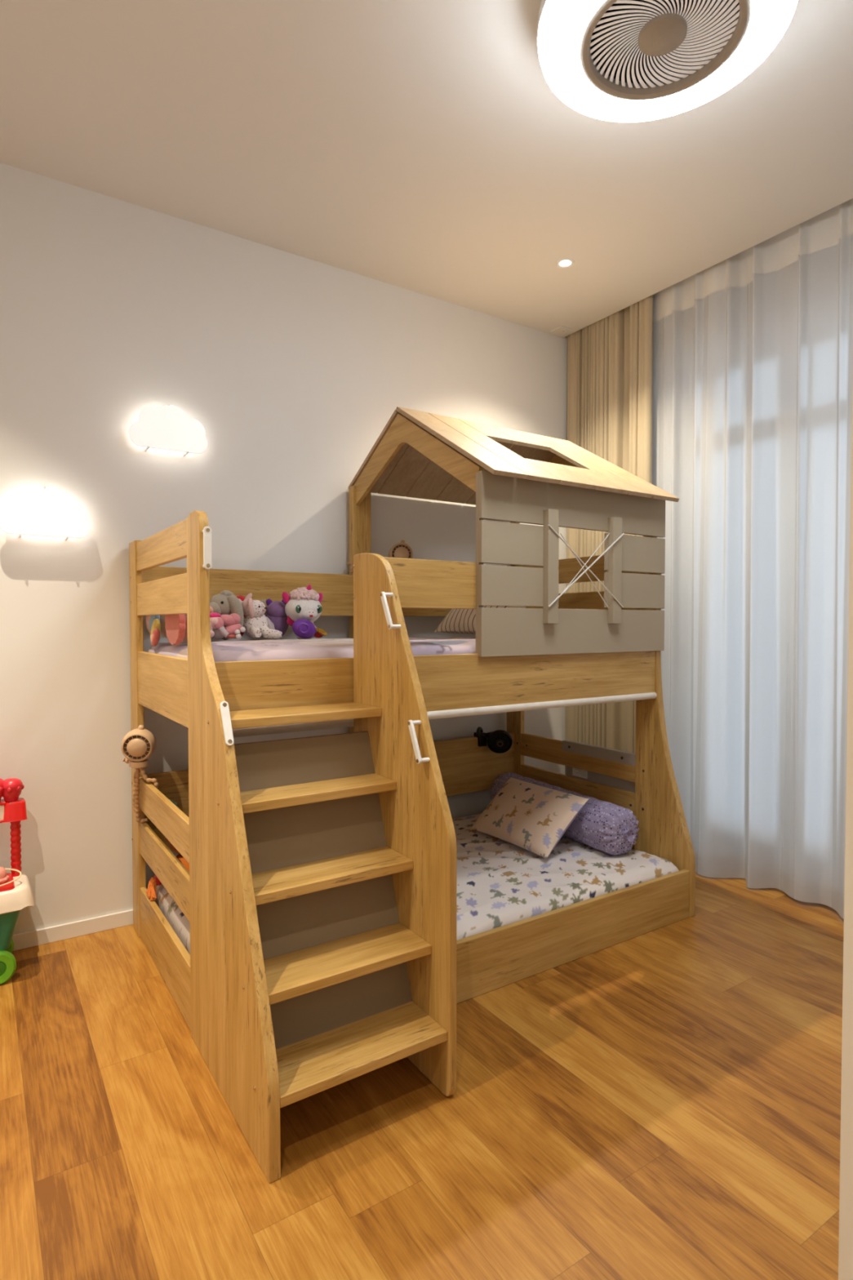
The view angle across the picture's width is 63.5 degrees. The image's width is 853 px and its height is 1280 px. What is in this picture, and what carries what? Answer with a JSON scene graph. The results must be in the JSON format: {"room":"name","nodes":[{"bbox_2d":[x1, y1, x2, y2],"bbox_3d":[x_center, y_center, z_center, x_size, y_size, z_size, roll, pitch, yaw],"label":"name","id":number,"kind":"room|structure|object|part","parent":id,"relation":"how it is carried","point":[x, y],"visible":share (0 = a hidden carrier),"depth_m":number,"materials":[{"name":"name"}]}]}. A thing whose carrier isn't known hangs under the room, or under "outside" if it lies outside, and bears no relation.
{"room":"bedroom","nodes":[
{"label":"bedroom","id":0,"kind":"room"},
{"bbox_2d":[168,799,178,808],"bbox_3d":[-1.076,0.708,2.835,0.111,0.105,0.098,-1,2,-33],"label":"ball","id":1,"kind":"object","parent":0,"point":[173,802],"visible":0.02,"depth_m":2.84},
{"bbox_2d":[0,162,567,934],"bbox_3d":[-0.763,-0.417,3.287,4.550,3.234,0.100,-1,2,-33],"label":"wall","id":2,"kind":"structure","parent":0,"point":[292,367],"depth_m":2.96,"materials":[{"name":"white paint"}]},
{"bbox_2d":[0,485,91,540],"bbox_3d":[-1.495,-0.498,2.704,0.320,0.199,0.065,-1,2,-33],"label":"lamp","id":3,"kind":"object","parent":2,"relation":"attached to","point":[44,511],"visible":1,"depth_m":2.68,"materials":[{"name":"white plastic"}]},
{"bbox_2d":[12,909,133,951],"bbox_3d":[-0.732,1.170,3.280,4.350,0.061,0.012,-1,2,-33],"label":"baseboard","id":4,"kind":"structure","parent":2,"relation":"attached to","point":[89,926],"depth_m":2.81,"materials":[{"name":"white paint"}]},
{"bbox_2d":[128,403,207,456],"bbox_3d":[-1.105,-0.902,2.949,0.320,0.199,0.065,-1,2,-33],"label":"lamp","id":5,"kind":"object","parent":2,"relation":"attached to","point":[168,427],"visible":1,"depth_m":2.92,"materials":[{"name":"white plastic"}]},
{"bbox_2d":[0,871,844,1279],"bbox_3d":[0.461,1.267,1.830,4.950,0.060,3.950,-1,2,-33],"label":"floor","id":6,"kind":"structure","parent":0,"point":[664,1103],"depth_m":1.73,"materials":[{"name":"brown wood"}]},
{"bbox_2d":[0,777,34,984],"bbox_3d":[-1.670,0.859,2.441,0.480,0.725,0.252,-1,2,-33],"label":"cart","id":7,"kind":"object","parent":6,"relation":"on","point":[15,894],"visible":1,"depth_m":2.50,"materials":[{"name":"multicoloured plastic"}]},
{"bbox_2d":[0,866,8,884],"bbox_3d":[-1.552,0.849,2.495,0.072,0.054,0.072,-1,2,-33],"label":"toy","id":8,"kind":"object","parent":7,"relation":"on","point":[3,877],"visible":1,"depth_m":2.49,"materials":[{"name":"pink plastic"}]},
{"bbox_2d":[0,872,14,891],"bbox_3d":[-1.662,0.883,2.429,0.360,0.010,0.170,-1,2,-33],"label":"tray","id":9,"kind":"object","parent":7,"relation":"on","point":[9,886],"depth_m":2.46,"materials":[{"name":"plastic"}]},
{"bbox_3d":[-1.542,0.765,2.589,0.036,0.235,0.036,-1,2,-33],"label":"twisted post","id":10,"kind":"part","parent":7,"relation":"part of","materials":[{"name":"red plastic"}]},
{"bbox_2d":[0,871,34,914],"bbox_3d":[-1.670,0.926,2.443,0.480,0.079,0.252,-1,2,-33],"label":"countertop","id":11,"kind":"structure","parent":7,"relation":"on","point":[20,897],"depth_m":2.45,"materials":[{"name":"beige plastic"}]},
{"bbox_2d":[128,406,695,1182],"bbox_3d":[0.061,0.095,2.793,2.094,2.235,1.634,-1,2,-33],"label":"bunk bed","id":12,"kind":"object","parent":6,"relation":"on","point":[317,895],"visible":0.96,"depth_m":2.21,"materials":[{"name":"brown wood"}]},
{"bbox_3d":[-1.194,0.404,2.850,0.029,1.615,0.130,-1,2,-33],"label":"corner post","id":13,"kind":"part","parent":12,"relation":"part of","materials":[{"name":"brown wood"}]},
{"bbox_2d":[120,724,158,822],"bbox_3d":[-1.136,0.535,2.716,0.131,0.406,0.168,-1,2,-33],"label":"fan","id":14,"kind":"object","parent":12,"relation":"attached to","point":[139,744],"visible":0.98,"depth_m":2.67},
{"bbox_3d":[-1.178,0.477,2.724,0.049,0.023,0.022,0,2,16],"label":"flexible leg","id":15,"kind":"part","parent":14,"relation":"part of","materials":[{"name":"beige plastic"}]},
{"bbox_3d":[-1.155,0.589,2.747,0.021,0.211,0.097,-1,2,-30],"label":"flexible leg","id":16,"kind":"part","parent":14,"relation":"part of","materials":[{"name":"beige rubber"}]},
{"bbox_3d":[-1.125,0.485,2.698,0.072,0.029,0.072,-1,2,-33],"label":"motor","id":17,"kind":"part","parent":14,"relation":"part of","materials":[{"name":"beige plastic"}]},
{"bbox_3d":[-1.144,0.611,2.738,0.046,0.253,0.095,0,1,2],"label":"flexible leg","id":18,"kind":"part","parent":14,"relation":"part of","materials":[{"name":"beige rubber"}]},
{"bbox_3d":[-1.082,0.532,2.684,0.079,0.089,0.023,0,1,10],"label":"flexible leg","id":19,"kind":"part","parent":14,"relation":"part of","materials":[{"name":"beige plastic"}]},
{"bbox_3d":[-0.938,-0.325,2.446,0.022,0.114,0.799,-1,2,-33],"label":"rail","id":20,"kind":"part","parent":12,"relation":"part of","materials":[{"name":"brown wood"}]},
{"bbox_3d":[-0.938,-0.153,2.451,0.022,0.127,0.799,-1,2,-33],"label":"rail","id":21,"kind":"part","parent":12,"relation":"part of","materials":[{"name":"brown wood"}]},
{"bbox_3d":[-0.938,0.160,2.459,0.022,0.212,0.799,-1,2,-33],"label":"rail","id":22,"kind":"part","parent":12,"relation":"part of","materials":[{"name":"brown wood"}]},
{"bbox_3d":[-0.938,0.628,2.471,0.022,0.125,0.799,-1,2,-33],"label":"rail","id":23,"kind":"part","parent":12,"relation":"part of","materials":[{"name":"brown wood"}]},
{"bbox_3d":[-0.938,0.810,2.475,0.022,0.132,0.799,-1,2,-33],"label":"rail","id":24,"kind":"part","parent":12,"relation":"part of","materials":[{"name":"brown wood"}]},
{"bbox_3d":[-0.938,1.118,2.483,0.022,0.204,0.799,-1,2,-33],"label":"rail","id":25,"kind":"part","parent":12,"relation":"part of","materials":[{"name":"brown wood"}]},
{"bbox_3d":[-0.625,-0.263,1.967,0.022,0.122,0.009,-1,2,-33],"label":"safety handle","id":26,"kind":"part","parent":12,"relation":"part of","materials":[{"name":"white plastic"}]},
{"bbox_3d":[-0.533,0.222,1.840,0.022,0.115,0.060,-1,2,-33],"label":"safety handle","id":27,"kind":"part","parent":12,"relation":"part of","materials":[{"name":"white plastic"}]},
{"bbox_3d":[-0.534,0.430,1.848,0.029,1.613,0.681,-1,2,-33],"label":"stair panel","id":28,"kind":"part","parent":12,"relation":"part of","materials":[{"name":"brown wood"}]},
{"bbox_3d":[-0.342,-0.219,3.397,2.013,0.202,0.023,-1,2,-33],"label":"rail","id":29,"kind":"part","parent":12,"relation":"part of","materials":[{"name":"brown wood"}]},
{"bbox_2d":[148,636,475,662],"bbox_3d":[-0.072,0.106,3.000,1.985,0.228,0.930,-1,2,-33],"label":"mattress","id":30,"kind":"object","parent":12,"relation":"on","point":[316,648],"visible":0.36,"depth_m":2.42,"materials":[{"name":"fabric"}]},
{"bbox_2d":[145,614,167,646],"bbox_3d":[-1.048,-0.079,2.768,0.139,0.205,0.238,-1,2,-33],"label":"plush unicorn","id":31,"kind":"object","parent":30,"relation":"on","point":[155,624],"visible":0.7,"depth_m":2.69,"materials":[{"name":"multicoloured fabric"}]},
{"bbox_2d":[164,613,187,644],"bbox_3d":[-0.882,-0.061,2.545,0.147,0.154,0.366,-1,2,-33],"label":"pig","id":32,"kind":"object","parent":30,"relation":"on","point":[175,626],"visible":0.36,"depth_m":2.41},
{"bbox_2d":[209,622,214,637],"bbox_3d":[-0.908,-0.067,2.782,0.092,0.127,0.098,-1,2,-33],"label":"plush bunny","id":33,"kind":"object","parent":30,"relation":"on","point":[212,633],"visible":0.02,"depth_m":2.77},
{"bbox_2d":[209,613,229,639],"bbox_3d":[-0.858,-0.056,2.822,0.080,0.110,0.097,-1,2,-33],"label":"plush toy","id":34,"kind":"object","parent":30,"relation":"on","point":[217,623],"visible":0.92,"depth_m":2.79,"materials":[{"name":"pink fabric"}]},
{"bbox_2d":[209,590,244,639],"bbox_3d":[-0.854,-0.105,2.916,0.163,0.211,0.144,-1,2,-33],"label":"plush bunny","id":35,"kind":"object","parent":30,"relation":"on","point":[226,602],"visible":0.59,"depth_m":2.87},
{"bbox_2d":[221,613,245,639],"bbox_3d":[-0.812,-0.057,2.855,0.111,0.108,0.084,-1,2,-33],"label":"plush bear","id":36,"kind":"object","parent":30,"relation":"on","point":[232,625],"visible":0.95,"depth_m":2.84},
{"bbox_3d":[-0.809,-0.016,2.862,0.076,0.022,0.060,-1,2,-33],"label":"leg","id":37,"kind":"part","parent":36,"relation":"part of","materials":[{"name":"pink fabric"}]},
{"bbox_2d":[236,595,245,635],"bbox_3d":[-0.815,-0.104,3.016,0.075,0.183,0.082,-1,2,-33],"label":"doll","id":38,"kind":"object","parent":30,"relation":"on","point":[241,597],"visible":0.2,"depth_m":3.00},
{"bbox_2d":[241,592,282,639],"bbox_3d":[-0.714,-0.104,2.968,0.152,0.197,0.142,-1,2,-33],"label":"plush bunny","id":39,"kind":"object","parent":30,"relation":"on","point":[256,624],"visible":0.98,"depth_m":2.94,"materials":[{"name":"white fabric"}]},
{"bbox_2d":[241,597,254,617],"bbox_3d":[-0.757,-0.135,2.954,0.064,0.091,0.092,-1,2,-33],"label":"stuffed animal","id":40,"kind":"object","parent":39,"relation":"attached to","point":[248,604],"depth_m":2.93},
{"bbox_3d":[-0.722,-0.037,2.919,0.040,0.054,0.068,-1,2,-26],"label":"leg","id":41,"kind":"part","parent":39,"relation":"part of","materials":[{"name":"white fabric"}]},
{"bbox_3d":[-0.685,-0.068,3.000,0.059,0.069,0.032,1,2,23],"label":"arm","id":42,"kind":"part","parent":39,"relation":"part of","materials":[{"name":"white fabric"}]},
{"bbox_3d":[-0.671,-0.037,2.959,0.106,0.064,0.049,0,1,11],"label":"leg","id":43,"kind":"part","parent":39,"relation":"part of","materials":[{"name":"white fabric"}]},
{"bbox_2d":[265,599,288,635],"bbox_3d":[-0.670,-0.099,3.093,0.112,0.176,0.099,-1,2,-33],"label":"plush bear","id":44,"kind":"object","parent":30,"relation":"on","point":[275,611],"visible":0.81,"depth_m":3.06},
{"bbox_2d":[292,618,315,638],"bbox_3d":[-0.530,-0.049,2.996,0.107,0.085,0.078,-1,2,-33],"label":"toy","id":45,"kind":"object","parent":30,"relation":"on","point":[302,628],"visible":1,"depth_m":2.97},
{"bbox_2d":[282,584,327,639],"bbox_3d":[-0.544,-0.119,3.074,0.193,0.257,0.158,-1,2,-33],"label":"plush unicorn","id":46,"kind":"object","parent":30,"relation":"on","point":[303,602],"visible":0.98,"depth_m":3.03,"materials":[{"name":"white fabric"}]},
{"bbox_2d":[434,605,526,634],"bbox_3d":[0.326,-0.182,3.398,0.391,0.303,0.458,-1,2,-33],"label":"cushion","id":47,"kind":"object","parent":30,"relation":"on","point":[457,620],"visible":0.2,"depth_m":3.34,"materials":[{"name":"fabric"}]},
{"bbox_3d":[-0.342,0.698,3.420,2.013,0.302,0.023,-1,2,-33],"label":"rail","id":48,"kind":"part","parent":12,"relation":"part of","materials":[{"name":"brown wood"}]},
{"bbox_3d":[-0.332,0.218,3.458,0.102,1.955,0.046,-1,2,-33],"label":"house post","id":49,"kind":"part","parent":12,"relation":"part of","materials":[{"name":"brown wood"}]},
{"bbox_2d":[346,540,413,573],"bbox_3d":[-0.232,-0.384,3.450,0.338,0.239,0.124,0,2,-17],"label":"fan","id":50,"kind":"object","parent":12,"relation":"attached to","point":[401,550],"visible":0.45,"depth_m":3.43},
{"bbox_3d":[-0.373,-0.358,3.384,0.023,0.056,0.081,-1,2,-19],"label":"flexible leg","id":51,"kind":"part","parent":50,"relation":"part of","materials":[{"name":"beige rubber"}]},
{"bbox_3d":[-0.117,-0.087,2.028,0.009,0.111,0.062,-1,2,-33],"label":"safety handle","id":52,"kind":"part","parent":12,"relation":"part of","materials":[{"name":"white plastic"}]},
{"bbox_3d":[-0.080,0.476,2.066,0.025,1.504,0.552,-1,2,-33],"label":"stair panel","id":53,"kind":"part","parent":12,"relation":"part of","materials":[{"name":"brown wood"}]},
{"bbox_3d":[-0.033,0.281,1.908,0.009,0.115,0.061,-1,2,-33],"label":"safety handle","id":54,"kind":"part","parent":12,"relation":"part of","materials":[{"name":"white plastic"}]},
{"bbox_2d":[153,813,679,955],"bbox_3d":[-0.019,1.049,2.943,1.985,0.196,1.123,-1,2,-33],"label":"mattress","id":55,"kind":"object","parent":12,"relation":"on","point":[500,882],"visible":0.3,"depth_m":2.81,"materials":[{"name":"fabric"}]},
{"bbox_2d":[153,827,173,853],"bbox_3d":[-1.089,0.847,2.831,0.100,0.170,0.090,-1,2,-33],"label":"ball","id":56,"kind":"object","parent":55,"relation":"on","point":[156,830],"visible":0.08,"depth_m":2.80,"materials":[{"name":"brown"}]},
{"bbox_2d":[146,836,189,900],"bbox_3d":[-0.942,0.859,2.669,0.346,0.297,0.165,1,2,37],"label":"lion","id":57,"kind":"object","parent":55,"relation":"on","point":[151,893],"visible":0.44,"depth_m":2.68},
{"bbox_2d":[470,777,589,858],"bbox_3d":[0.473,0.820,3.244,0.275,0.237,0.535,-1,2,-33],"label":"pillow","id":58,"kind":"object","parent":55,"relation":"on","point":[533,818],"visible":1,"depth_m":3.15,"materials":[{"name":"fabric"}]},
{"bbox_2d":[489,772,639,855],"bbox_3d":[0.657,0.839,3.429,0.223,0.212,0.946,-1,2,-31],"label":"bolster","id":59,"kind":"object","parent":55,"relation":"on","point":[611,828],"visible":0.62,"depth_m":3.08,"materials":[{"name":"purple fabric"}]},
{"bbox_3d":[-0.017,-0.200,2.464,0.536,0.174,0.022,-1,2,-33],"label":"guard rail","id":60,"kind":"part","parent":12,"relation":"part of","materials":[{"name":"brown wood"}]},
{"bbox_3d":[0.193,0.154,2.593,2.013,0.204,0.024,-1,2,-33],"label":"rail","id":61,"kind":"part","parent":12,"relation":"part of","materials":[{"name":"brown wood"}]},
{"bbox_2d":[473,726,512,753],"bbox_3d":[0.370,0.553,3.815,0.214,0.142,0.116,1,2,28],"label":"fan","id":62,"kind":"object","parent":12,"relation":"attached to","point":[499,741],"visible":0.99,"depth_m":3.79,"materials":[{"name":"black plastic"}]},
{"bbox_2d":[488,733,511,753],"bbox_3d":[0.402,0.563,3.778,0.133,0.125,0.050,0,1,0],"label":"grille","id":63,"kind":"object","parent":62,"relation":"attached to","point":[499,743],"depth_m":3.78,"materials":[{"name":"black plastic"}]},
{"bbox_3d":[0.511,0.375,3.973,0.029,1.615,0.127,-1,2,-33],"label":"corner post","id":64,"kind":"part","parent":12,"relation":"part of","materials":[{"name":"brown wood"}]},
{"bbox_3d":[0.297,1.119,2.459,2.013,0.206,0.025,-1,2,-33],"label":"rail","id":65,"kind":"part","parent":12,"relation":"part of","materials":[{"name":"brown wood"}]},
{"bbox_3d":[0.770,0.782,3.591,0.022,0.132,0.817,-1,2,-33],"label":"rail","id":66,"kind":"part","parent":12,"relation":"part of","materials":[{"name":"brown wood"}]},
{"bbox_3d":[0.770,0.600,3.586,0.022,0.125,0.817,-1,2,-33],"label":"rail","id":67,"kind":"part","parent":12,"relation":"part of","materials":[{"name":"brown wood"}]},
{"bbox_3d":[0.770,-0.360,3.562,0.022,0.126,0.817,-1,2,-33],"label":"rail","id":68,"kind":"part","parent":12,"relation":"part of","materials":[{"name":"brown wood"}]},
{"bbox_3d":[0.770,-0.181,3.566,0.022,0.127,0.817,-1,2,-33],"label":"rail","id":69,"kind":"part","parent":12,"relation":"part of","materials":[{"name":"brown wood"}]},
{"bbox_3d":[0.654,-0.281,2.840,0.285,0.298,0.004,-1,2,-33],"label":"window cord","id":70,"kind":"part","parent":12,"relation":"part of","materials":[{"name":"white fabric"}]},
{"bbox_3d":[0.656,-0.294,2.810,0.432,0.320,0.006,-1,2,-33],"label":"window cord","id":71,"kind":"part","parent":12,"relation":"part of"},
{"bbox_3d":[0.656,-0.290,2.808,0.431,0.319,0.007,-1,2,-33],"label":"window cord","id":72,"kind":"part","parent":12,"relation":"part of","materials":[{"name":"white fabric"}]},
{"bbox_3d":[0.656,-0.315,2.837,0.286,0.271,0.004,-1,2,-33],"label":"window cord","id":73,"kind":"part","parent":12,"relation":"part of","materials":[{"name":"white fabric"}]},
{"bbox_2d":[562,739,635,792],"bbox_3d":[0.865,0.695,3.454,0.042,0.322,0.479,-1,2,-33],"label":"caddy","id":74,"kind":"object","parent":12,"relation":"hanging from","point":[610,754],"visible":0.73,"depth_m":3.44,"materials":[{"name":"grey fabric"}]},
{"bbox_3d":[1.079,0.404,3.118,0.036,1.600,0.304,-1,2,-33],"label":"panel","id":75,"kind":"part","parent":12,"relation":"part of","materials":[{"name":"brown wood"}]},
{"bbox_2d":[0,0,852,337],"bbox_3d":[0.132,-1.850,1.534,4.162,0.120,3.950,-1,2,-33],"label":"ceiling","id":76,"kind":"structure","parent":0,"point":[424,147],"depth_m":2.50,"materials":[{"name":"white paint"}]},
{"bbox_2d":[551,325,572,335],"bbox_3d":[0.806,-1.850,4.125,0.090,0.011,0.090,-1,2,-33],"label":"ceiling plate","id":77,"kind":"object","parent":76,"relation":"attached to","point":[561,330],"visible":1,"depth_m":4.11,"materials":[{"name":"white paint"}]},
{"bbox_2d":[555,258,574,268],"bbox_3d":[0.676,-1.834,3.361,0.089,0.005,0.089,-1,2,-33],"label":"recessed light","id":78,"kind":"object","parent":76,"relation":"in","point":[563,263],"visible":1,"depth_m":3.36,"materials":[{"name":"white plastic"}]},
{"bbox_2d":[537,0,798,122],"bbox_3d":[0.641,-1.712,1.872,0.671,0.172,0.671,-1,2,-33],"label":"lamp","id":79,"kind":"object","parent":76,"relation":"attached to","point":[611,60],"visible":1,"depth_m":1.91,"materials":[{"name":"white plastic"}]},
{"bbox_2d":[590,0,739,88],"bbox_3d":[0.641,-1.646,1.874,0.389,0.006,0.389,-1,2,-33],"label":"fan grille","id":80,"kind":"object","parent":79,"relation":"attached to","point":[634,43],"depth_m":1.89,"materials":[{"name":"grey"}]},
{"bbox_2d":[838,352,852,1279],"bbox_3d":[0.820,-0.244,0.398,0.120,3.034,1.027,-1,2,-33],"label":"wall partition","id":81,"kind":"structure","parent":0,"point":[846,1197],"depth_m":0.81,"materials":[{"name":"beige paint"}]},
{"bbox_3d":[2.025,-2.021,2.774,0.408,0.080,3.950,-1,2,-33],"label":"ceiling","id":82,"kind":"structure","parent":0,"visible":0},
{"bbox_2d":[564,294,653,849],"bbox_3d":[1.055,-0.407,4.027,0.096,3.152,0.630,-1,2,-33],"label":"drape","id":83,"kind":"object","parent":82,"relation":"hanging from","point":[610,360],"visible":0.34,"depth_m":3.98,"materials":[{"name":"beige fabric"}]},
{"bbox_2d":[652,198,852,919],"bbox_3d":[1.901,-0.372,2.795,0.147,3.158,2.450,-1,2,-33],"label":"sheer curtain","id":84,"kind":"object","parent":82,"relation":"hanging from","point":[752,393],"visible":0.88,"depth_m":3.28,"materials":[{"name":"white fabric"}]}
]}

